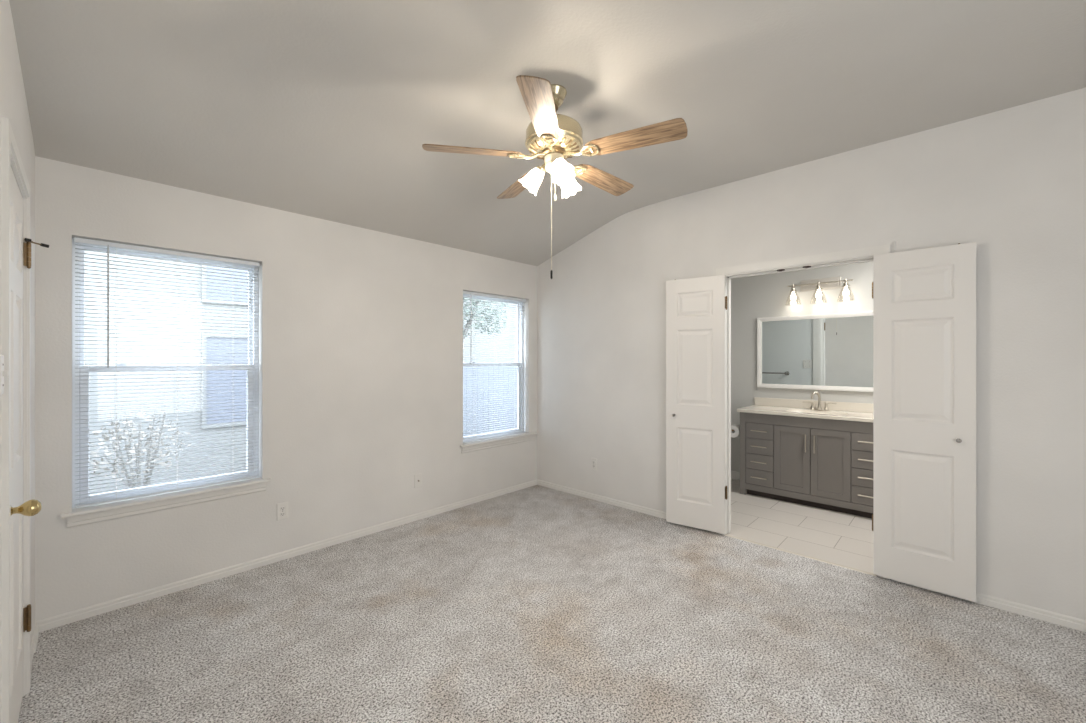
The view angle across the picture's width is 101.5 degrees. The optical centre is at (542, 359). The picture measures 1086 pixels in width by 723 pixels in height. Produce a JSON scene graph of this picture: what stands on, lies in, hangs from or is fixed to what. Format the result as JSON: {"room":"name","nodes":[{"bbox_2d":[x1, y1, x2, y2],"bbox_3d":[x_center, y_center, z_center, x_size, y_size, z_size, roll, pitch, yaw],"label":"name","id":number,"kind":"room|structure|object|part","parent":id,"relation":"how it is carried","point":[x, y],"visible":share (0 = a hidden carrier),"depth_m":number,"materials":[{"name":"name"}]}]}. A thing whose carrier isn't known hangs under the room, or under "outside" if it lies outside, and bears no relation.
{"room":"empty bedroom","nodes":[
{"label":"empty bedroom","id":0,"kind":"room"},
{"bbox_2d":[0,0,34,722],"bbox_3d":[-0.908,-0.045,0.547,5.060,3.050,0.140,0,0,44],"label":"wall","id":1,"kind":"structure","parent":0,"point":[13,102],"depth_m":1.61,"materials":[{"name":"white paint"}]},
{"bbox_2d":[0,355,7,394],"bbox_3d":[-1.563,0.045,1.287,0.070,0.115,0.016,0,0,44],"label":"light switch","id":2,"kind":"object","parent":1,"relation":"attached to","point":[3,373],"visible":1,"depth_m":1.28,"materials":[{"name":"white plastic"}]},
{"bbox_3d":[-1.566,0.045,1.283,0.070,0.115,0.006,0,0,44],"label":"plate","id":3,"kind":"part","parent":2,"relation":"part of","materials":[{"name":"white plastic"}]},
{"bbox_2d":[2,117,48,722],"bbox_3d":[-1.896,0.331,1.579,0.791,2.098,0.174,0,0,44],"label":"door","id":4,"kind":"structure","parent":1,"relation":"in","point":[18,507],"depth_m":1.58,"materials":[{"name":"white paint"}]},
{"bbox_3d":[-1.882,0.331,1.593,0.791,2.098,0.014,0,0,44],"label":"casing","id":5,"kind":"part","parent":4,"relation":"part of","materials":[{"name":"white paint"}]},
{"bbox_3d":[-1.670,0.482,1.430,0.064,0.064,0.075,0,0,44],"label":"knob","id":6,"kind":"part","parent":4,"relation":"part of","materials":[{"name":"gold metal"}]},
{"bbox_2d":[31,622,38,666],"bbox_3d":[-0.834,1.353,0.581,4.800,0.055,0.013,0,0,44],"label":"baseboard","id":7,"kind":"structure","parent":1,"relation":"attached to","point":[36,627],"depth_m":2.12,"materials":[{"name":"white paint"}]},
{"bbox_2d":[35,156,536,621],"bbox_3d":[-1.437,-0.045,3.559,0.160,3.050,4.060,0,0,43],"label":"wall","id":8,"kind":"structure","parent":0,"point":[361,329],"depth_m":3.11,"materials":[{"name":"white paint"}]},
{"bbox_2d":[61,238,270,527],"bbox_3d":[-2.222,0.114,2.695,0.196,1.540,0.955,0,0,43],"label":"window","id":9,"kind":"structure","parent":8,"relation":"in","point":[92,514],"depth_m":2.56,"materials":[{"name":"white plastic"}]},
{"bbox_3d":[-2.278,-0.281,2.748,0.026,0.693,0.819,0,0,43],"label":"sash","id":10,"kind":"part","parent":9,"relation":"part of","materials":[{"name":"white plastic"}]},
{"bbox_3d":[-2.197,0.843,2.672,0.128,0.082,0.955,0,0,43],"label":"sill","id":11,"kind":"part","parent":9,"relation":"part of","materials":[{"name":"white paint"}]},
{"bbox_3d":[-2.255,0.407,2.726,0.026,0.745,0.819,0,0,43],"label":"sash","id":12,"kind":"part","parent":9,"relation":"part of","materials":[{"name":"white plastic"}]},
{"bbox_2d":[74,237,259,507],"bbox_3d":[-2.207,0.073,2.681,0.042,1.446,0.859,0,0,43],"label":"window blind","id":13,"kind":"object","parent":9,"relation":"attached to","point":[76,240],"visible":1,"depth_m":2.62,"materials":[{"name":"white plastic"}]},
{"bbox_3d":[-2.395,0.075,2.492,0.027,1.418,0.001,0,0,43],"label":"ladder cord","id":14,"kind":"part","parent":13,"relation":"part of","materials":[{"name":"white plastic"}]},
{"bbox_3d":[-2.212,0.790,2.686,0.022,0.012,0.851,0,0,43],"label":"rail","id":15,"kind":"part","parent":13,"relation":"part of","materials":[{"name":"white plastic"}]},
{"bbox_2d":[277,502,287,520],"bbox_3d":[-1.793,1.045,3.057,0.009,0.115,0.070,0,0,43],"label":"wall outlet","id":16,"kind":"object","parent":8,"relation":"attached to","point":[282,508],"visible":1,"depth_m":3.06,"materials":[{"name":"white plastic"}]},
{"bbox_2d":[36,480,536,631],"bbox_3d":[-1.309,1.353,3.569,0.013,0.055,3.650,0,0,43],"label":"baseboard","id":17,"kind":"structure","parent":8,"relation":"attached to","point":[80,614],"depth_m":2.88,"materials":[{"name":"white paint"}]},
{"bbox_2d":[414,473,421,487],"bbox_3d":[-1.071,1.045,3.820,0.016,0.115,0.070,0,0,43],"label":"outlet","id":18,"kind":"object","parent":8,"relation":"attached to","point":[418,477],"visible":1,"depth_m":3.81,"materials":[{"name":"white plastic"}]},
{"bbox_2d":[459,294,537,453],"bbox_3d":[-0.474,0.114,4.555,0.196,1.540,1.020,0,0,43],"label":"window","id":19,"kind":"structure","parent":8,"relation":"in","point":[467,447],"depth_m":4.69,"materials":[{"name":"white plastic"}]},
{"bbox_3d":[-0.552,-0.281,4.584,0.026,0.693,0.819,0,0,43],"label":"sash","id":20,"kind":"part","parent":19,"relation":"part of","materials":[{"name":"glass"}]},
{"bbox_3d":[-0.529,0.407,4.562,0.026,0.745,0.819,0,0,43],"label":"sash","id":21,"kind":"part","parent":19,"relation":"part of","materials":[{"name":"white plastic"}]},
{"bbox_3d":[-0.541,0.076,4.573,0.073,1.464,0.875,0,0,43],"label":"frame","id":22,"kind":"part","parent":19,"relation":"part of","materials":[{"name":"white plastic"}]},
{"bbox_2d":[463,291,525,442],"bbox_3d":[-0.481,0.073,4.517,0.042,1.446,0.859,0,0,43],"label":"window blind","id":23,"kind":"object","parent":19,"relation":"attached to","point":[464,292],"visible":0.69,"depth_m":4.49,"materials":[{"name":"white plastic"}]},
{"bbox_3d":[-0.486,0.790,4.522,0.022,0.012,0.851,0,0,43],"label":"rail","id":24,"kind":"part","parent":23,"relation":"part of","materials":[{"name":"white plastic"}]},
{"bbox_3d":[-0.449,0.843,4.532,0.128,0.082,1.020,0,0,43],"label":"sill","id":25,"kind":"part","parent":19,"relation":"part of","materials":[{"name":"white paint"}]},
{"bbox_2d":[9,0,1085,265],"bbox_3d":[0.386,-1.229,1.894,5.022,0.462,3.930,0,0,43],"label":"ceiling","id":26,"kind":"structure","parent":0,"point":[322,109],"depth_m":2.17,"materials":[{"name":"paint"}]},
{"bbox_2d":[422,75,687,278],"bbox_3d":[0.034,-0.896,2.265,1.260,0.976,1.257,0,0,0],"label":"ceiling fan","id":27,"kind":"object","parent":26,"relation":"hanging from","point":[552,137],"visible":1,"depth_m":2.19,"materials":[{"name":"brown wood"}]},
{"bbox_3d":[-0.352,-1.043,2.222,0.488,0.006,0.136,0,13,-9],"label":"blade","id":28,"kind":"part","parent":27,"relation":"part of","materials":[{"name":"brown wood"}]},
{"bbox_3d":[-0.134,-1.043,2.659,0.136,0.006,0.488,-15,7,-27],"label":"blade","id":29,"kind":"part","parent":27,"relation":"part of","materials":[{"name":"brown wood"}]},
{"bbox_3d":[-0.062,-0.926,2.325,0.133,0.139,0.118,0,0,0],"label":"lamp shade","id":30,"kind":"part","parent":27,"relation":"part of","materials":[{"name":"white glass"}]},
{"bbox_3d":[-0.004,-1.043,1.880,0.136,0.006,0.488,13,2,8],"label":"blade","id":31,"kind":"part","parent":27,"relation":"part of","materials":[{"name":"brown wood"}]},
{"bbox_3d":[-0.004,-0.987,2.308,0.067,0.055,0.053,0,0,0],"label":"lamp arm","id":32,"kind":"part","parent":27,"relation":"part of","materials":[{"name":"gold metal"}]},
{"bbox_3d":[0.043,-0.723,2.255,0.004,0.539,0.003,0,0,0],"label":"pull chain","id":33,"kind":"part","parent":27,"relation":"part of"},
{"bbox_3d":[0.086,-0.945,2.191,0.044,0.044,0.044,0,0,0],"label":"bulb","id":34,"kind":"part","parent":27,"relation":"part of","materials":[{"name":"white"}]},
{"bbox_3d":[0.097,-0.926,2.172,0.117,0.139,0.132,0,0,0],"label":"lamp shade","id":35,"kind":"part","parent":27,"relation":"part of","materials":[{"name":"white glass"}]},
{"bbox_3d":[0.149,-0.926,2.384,0.126,0.139,0.127,0,0,0],"label":"lamp shade","id":36,"kind":"part","parent":27,"relation":"part of","materials":[{"name":"white glass"}]},
{"bbox_3d":[0.348,-1.043,2.586,0.488,0.006,0.136,0,-13,-45],"label":"blade","id":37,"kind":"part","parent":27,"relation":"part of","materials":[{"name":"brown wood"}]},
{"bbox_3d":[0.429,-1.043,2.105,0.488,0.006,0.136,0,-13,27],"label":"blade","id":38,"kind":"part","parent":27,"relation":"part of","materials":[{"name":"brown wood"}]},
{"bbox_2d":[18,479,1085,722],"bbox_3d":[1.002,1.440,2.460,4.900,0.120,5.900,0,0,43],"label":"floor","id":39,"kind":"structure","parent":0,"point":[537,603],"depth_m":2.20,"materials":[{"name":"grey carpet"}]},
{"bbox_2d":[740,412,872,517],"bbox_3d":[2.662,0.964,4.328,1.270,0.845,0.553,0,0,43],"label":"vanity cabinet","id":40,"kind":"object","parent":39,"relation":"on","point":[827,464],"visible":0.81,"depth_m":4.16,"materials":[{"name":"grey wood"}]},
{"bbox_3d":[2.177,1.189,4.459,0.259,0.152,0.020,0,0,43],"label":"drawer","id":41,"kind":"part","parent":40,"relation":"part of","materials":[{"name":"grey wood"}]},
{"bbox_3d":[2.177,1.033,4.459,0.259,0.152,0.020,0,0,43],"label":"drawer","id":42,"kind":"part","parent":40,"relation":"part of","materials":[{"name":"grey wood"}]},
{"bbox_3d":[2.177,0.877,4.459,0.259,0.152,0.020,0,0,43],"label":"drawer","id":43,"kind":"part","parent":40,"relation":"part of","materials":[{"name":"grey wood"}]},
{"bbox_3d":[2.177,0.721,4.459,0.259,0.152,0.020,0,0,43],"label":"drawer","id":44,"kind":"part","parent":40,"relation":"part of","materials":[{"name":"grey wood"}]},
{"bbox_3d":[2.388,0.955,4.261,0.309,0.620,0.020,0,0,43],"label":"cabinet door","id":45,"kind":"part","parent":40,"relation":"part of","materials":[{"name":"grey wood"}]},
{"bbox_2d":[737,397,872,421],"bbox_3d":[2.666,0.529,4.332,1.308,0.213,0.551,0,0,43],"label":"countertop","id":46,"kind":"structure","parent":40,"relation":"on","point":[850,411],"depth_m":4.43,"materials":[{"name":"beige stone"}]},
{"bbox_2d":[803,392,836,410],"bbox_3d":[2.765,0.417,4.449,0.297,0.188,0.101,0,0,43],"label":"bathroom faucet","id":47,"kind":"object","parent":46,"relation":"on","point":[812,407],"visible":1,"depth_m":4.45,"materials":[{"name":"silver metal"}]},
{"bbox_3d":[2.715,0.466,4.529,0.113,0.077,0.050,0,0,43],"label":"lever","id":48,"kind":"part","parent":47,"relation":"part of","materials":[{"name":"silver metal"}]},
{"bbox_3d":[2.748,0.413,4.457,0.117,0.180,0.047,0,0,-15],"label":"spout","id":49,"kind":"part","parent":47,"relation":"part of","materials":[{"name":"silver metal"}]},
{"bbox_3d":[2.848,0.466,4.403,0.113,0.077,0.050,0,0,43],"label":"lever","id":50,"kind":"part","parent":47,"relation":"part of","materials":[{"name":"silver metal"}]},
{"bbox_3d":[2.512,0.786,4.110,0.012,0.165,0.030,0,0,43],"label":"handle","id":51,"kind":"part","parent":40,"relation":"part of","materials":[{"name":"silver metal"}]},
{"bbox_3d":[2.618,0.955,4.045,0.311,0.620,0.020,0,0,43],"label":"cabinet door","id":52,"kind":"part","parent":40,"relation":"part of","materials":[{"name":"grey wood"}]},
{"bbox_3d":[2.826,1.189,3.849,0.251,0.152,0.020,0,0,43],"label":"drawer","id":53,"kind":"part","parent":40,"relation":"part of","materials":[{"name":"grey wood"}]},
{"bbox_3d":[2.826,1.033,3.849,0.251,0.152,0.020,0,0,43],"label":"drawer","id":54,"kind":"part","parent":40,"relation":"part of","materials":[{"name":"grey wood"}]},
{"bbox_3d":[2.826,0.877,3.849,0.251,0.152,0.020,0,0,43],"label":"drawer","id":55,"kind":"part","parent":40,"relation":"part of","materials":[{"name":"grey wood"}]},
{"bbox_3d":[2.826,0.721,3.849,0.251,0.152,0.020,0,0,43],"label":"drawer","id":56,"kind":"part","parent":40,"relation":"part of","materials":[{"name":"grey wood"}]},
{"bbox_2d":[731,261,872,471],"bbox_3d":[2.795,0.155,4.659,3.800,2.650,0.100,0,0,43],"label":"wall","id":57,"kind":"structure","parent":0,"point":[767,295],"depth_m":4.84,"materials":[{"name":"grey paint"}]},
{"bbox_2d":[731,471,739,479],"bbox_3d":[2.209,1.341,4.035,3.600,0.091,1.612,0,0,43],"label":"baseboard","id":58,"kind":"structure","parent":57,"relation":"attached to","point":[735,475],"depth_m":5.12,"materials":[{"name":"white paint"}]},
{"bbox_2d":[754,397,872,412],"bbox_3d":[2.848,0.467,4.526,1.308,0.088,0.020,0,0,43],"label":"backsplash","id":59,"kind":"structure","parent":57,"relation":"attached to","point":[794,403],"depth_m":4.57,"materials":[{"name":"beige stone"}]},
{"bbox_2d":[757,311,872,391],"bbox_3d":[2.845,-0.075,4.523,1.248,0.772,0.030,0,0,43],"label":"wall mirror","id":60,"kind":"object","parent":57,"relation":"attached to","point":[832,351],"visible":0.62,"depth_m":4.55,"materials":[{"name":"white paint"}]},
{"bbox_2d":[787,276,852,300],"bbox_3d":[2.787,-0.696,4.486,0.608,0.257,0.164,0,0,43],"label":"vanity light","id":61,"kind":"object","parent":57,"relation":"attached to","point":[833,282],"visible":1,"depth_m":4.48,"materials":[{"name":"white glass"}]},
{"bbox_3d":[2.614,-0.660,4.637,0.059,0.103,0.059,0,0,43],"label":"bulb","id":62,"kind":"part","parent":61,"relation":"part of","materials":[{"name":"white glass"}]},
{"bbox_3d":[2.782,-0.660,4.480,0.059,0.103,0.059,0,0,43],"label":"bulb","id":63,"kind":"part","parent":61,"relation":"part of","materials":[{"name":"white glass"}]},
{"bbox_2d":[815,282,822,289],"bbox_3d":[2.782,-0.745,4.480,0.068,0.080,0.068,0,0,43],"label":"socket","id":64,"kind":"object","parent":61,"relation":"attached to","point":[818,285],"depth_m":4.47,"materials":[{"name":"silver metal"}]},
{"bbox_2d":[842,279,849,286],"bbox_3d":[2.949,-0.745,4.322,0.068,0.080,0.068,0,0,43],"label":"socket","id":65,"kind":"object","parent":61,"relation":"attached to","point":[845,283],"depth_m":4.31,"materials":[{"name":"silver metal"}]},
{"bbox_3d":[2.949,-0.660,4.322,0.059,0.103,0.059,0,0,43],"label":"bulb","id":66,"kind":"part","parent":61,"relation":"part of","materials":[{"name":"white glass"}]},
{"bbox_2d":[537,88,1085,619],"bbox_3d":[1.701,-0.045,3.320,5.060,3.050,0.110,0,0,43],"label":"wall","id":67,"kind":"structure","parent":0,"point":[1010,182],"depth_m":2.65,"materials":[{"name":"white paint"}]},
{"bbox_2d":[591,458,596,469],"bbox_3d":[0.501,1.030,4.367,0.070,0.115,0.009,0,0,43],"label":"wall outlet","id":68,"kind":"object","parent":67,"relation":"attached to","point":[593,460],"visible":1,"depth_m":4.36,"materials":[{"name":"white plastic"}]},
{"bbox_2d":[666,275,726,533],"bbox_3d":[1.229,0.346,3.584,0.478,2.024,0.066,0,0,35],"label":"door","id":69,"kind":"structure","parent":67,"relation":"in","point":[696,488],"depth_m":3.58,"materials":[{"name":"white paint"}]},
{"bbox_2d":[725,534,876,575],"bbox_3d":[1.782,1.381,3.163,0.960,0.006,0.032,0,0,43],"label":"trim","id":70,"kind":"structure","parent":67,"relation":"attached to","point":[832,563],"depth_m":3.12,"materials":[{"name":"beige stone"}]},
{"bbox_2d":[716,241,894,579],"bbox_3d":[1.825,0.317,3.210,1.144,2.126,0.148,0,0,43],"label":"trim","id":71,"kind":"structure","parent":67,"relation":"attached to","point":[861,255],"depth_m":3.33,"materials":[{"name":"white paint"}]},
{"bbox_2d":[537,479,1085,631],"bbox_3d":[1.681,1.353,3.255,4.800,0.055,0.013,0,0,43],"label":"baseboard","id":72,"kind":"structure","parent":67,"relation":"attached to","point":[1029,611],"depth_m":2.47,"materials":[{"name":"white paint"}]},
{"bbox_2d":[872,242,975,601],"bbox_3d":[2.253,0.346,2.652,0.478,2.024,0.066,0,0,45],"label":"door","id":73,"kind":"structure","parent":67,"relation":"in","point":[924,514],"depth_m":2.63,"materials":[{"name":"white paint"}]},
{"label":"outside","id":74,"kind":"structure","parent":0,"visible":0},
{"bbox_3d":[-14.707,1.805,18.672,39.800,0.350,60.000,0,0,43],"label":"ground","id":75,"kind":"structure","parent":74,"visible":0},
{"bbox_2d":[89,409,190,488],"bbox_3d":[-4.120,1.078,4.540,0.821,1.128,0.851,0,0,43],"label":"shrub","id":76,"kind":"object","parent":75,"relation":"on","point":[127,423],"visible":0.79,"depth_m":4.46,"materials":[{"name":"grey plant"}]},
{"bbox_2d":[85,250,247,494],"bbox_3d":[-7.994,-1.860,7.418,8.000,7.000,10.400,0,0,43],"label":"house","id":77,"kind":"structure","parent":75,"relation":"on","point":[101,393],"depth_m":5.71,"materials":[{"name":"grey"}]},
{"bbox_3d":[-4.216,-1.110,6.317,0.012,0.600,0.930,0,0,43],"label":"pane","id":78,"kind":"part","parent":77,"relation":"part of","materials":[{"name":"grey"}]},
{"bbox_3d":[-4.216,0.290,6.317,0.012,1.180,0.930,0,0,43],"label":"pane","id":79,"kind":"part","parent":77,"relation":"part of","materials":[{"name":"grey"}]},
{"bbox_2d":[463,297,509,340],"bbox_3d":[-2.260,-1.001,11.722,2.158,5.305,3.346,0,0,43],"label":"leafy tree","id":80,"kind":"object","parent":75,"relation":"on","point":[478,324],"visible":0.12,"depth_m":12.02,"materials":[{"name":"grey plant"}]},
{"bbox_2d":[463,298,515,359],"bbox_3d":[-4.940,-2.860,26.907,18.800,9.000,9.000,0,0,-22],"label":"house","id":81,"kind":"structure","parent":75,"relation":"on","point":[499,339],"depth_m":23.50,"materials":[{"name":"grey"}]},
{"bbox_2d":[463,360,516,436],"bbox_3d":[-0.200,0.830,10.934,0.060,1.620,6.000,0,0,43],"label":"fence","id":82,"kind":"object","parent":75,"relation":"on","point":[508,374],"visible":0.16,"depth_m":9.84,"materials":[{"name":"grey"}]},
{"bbox_3d":[2.038,0.740,4.653,0.086,0.044,0.100,0,0,43],"label":"paper holder","id":83,"kind":"object","parent":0,"visible":0},
{"bbox_2d":[731,424,739,437],"bbox_3d":[2.026,0.756,4.689,0.128,0.128,0.100,0,0,43],"label":"toilet paper roll","id":84,"kind":"object","parent":83,"relation":"hanging from","point":[736,428],"visible":0.76,"depth_m":4.64,"materials":[{"name":"white paper"}]}
]}

